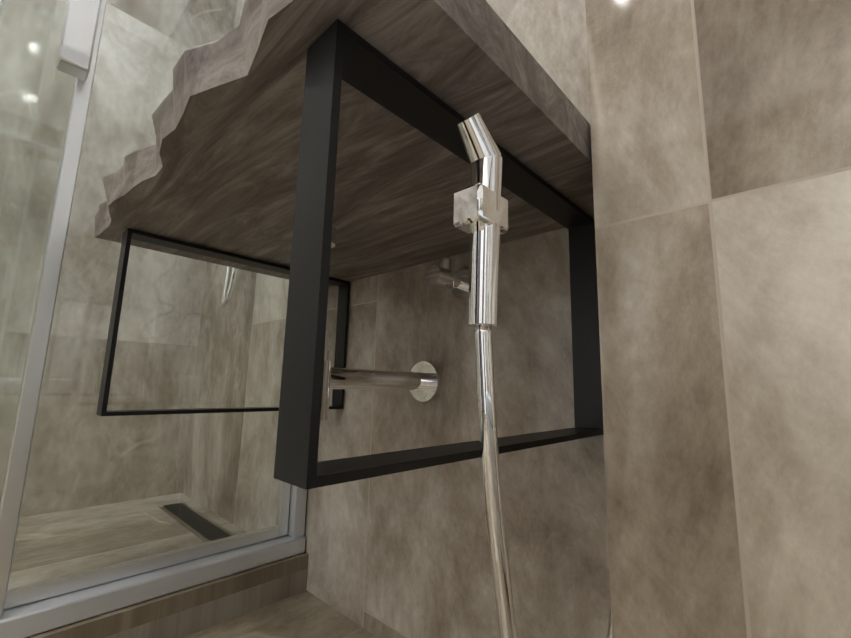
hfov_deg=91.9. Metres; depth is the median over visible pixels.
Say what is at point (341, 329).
shelf bracket
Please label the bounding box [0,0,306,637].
shower enclosure
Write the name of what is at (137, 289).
wall
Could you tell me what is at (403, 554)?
wall
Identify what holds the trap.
attached to the wall at (403, 554)
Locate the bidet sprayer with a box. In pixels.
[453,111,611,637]
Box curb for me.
[28,552,308,637]
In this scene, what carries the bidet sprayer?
attached to the wall at (403, 554)
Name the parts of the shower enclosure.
door glass, handle, door frame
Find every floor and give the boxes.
[7,493,307,637]
[183,590,376,637]
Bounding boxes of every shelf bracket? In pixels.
[96,228,349,415]
[273,19,603,489]
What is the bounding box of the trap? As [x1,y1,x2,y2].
[320,224,468,424]
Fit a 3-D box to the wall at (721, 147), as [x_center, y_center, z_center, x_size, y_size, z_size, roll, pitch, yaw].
[0.695,-0.126,0.022,1.298,1.200,0.159,-7,-12,43]
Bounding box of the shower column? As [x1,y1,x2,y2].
[221,267,236,306]
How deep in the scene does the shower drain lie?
1.18 m
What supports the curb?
on the floor at (185, 623)
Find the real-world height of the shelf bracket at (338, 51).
0.287 m
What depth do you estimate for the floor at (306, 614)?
0.78 m
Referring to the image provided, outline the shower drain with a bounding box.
[159,502,233,541]
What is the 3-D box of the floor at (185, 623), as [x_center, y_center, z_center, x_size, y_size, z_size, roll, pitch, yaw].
[-0.951,0.546,0.819,0.864,0.045,1.088,-7,-12,43]
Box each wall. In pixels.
[0,0,236,517]
[181,0,609,637]
[585,0,850,637]
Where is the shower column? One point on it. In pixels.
(225, 296)

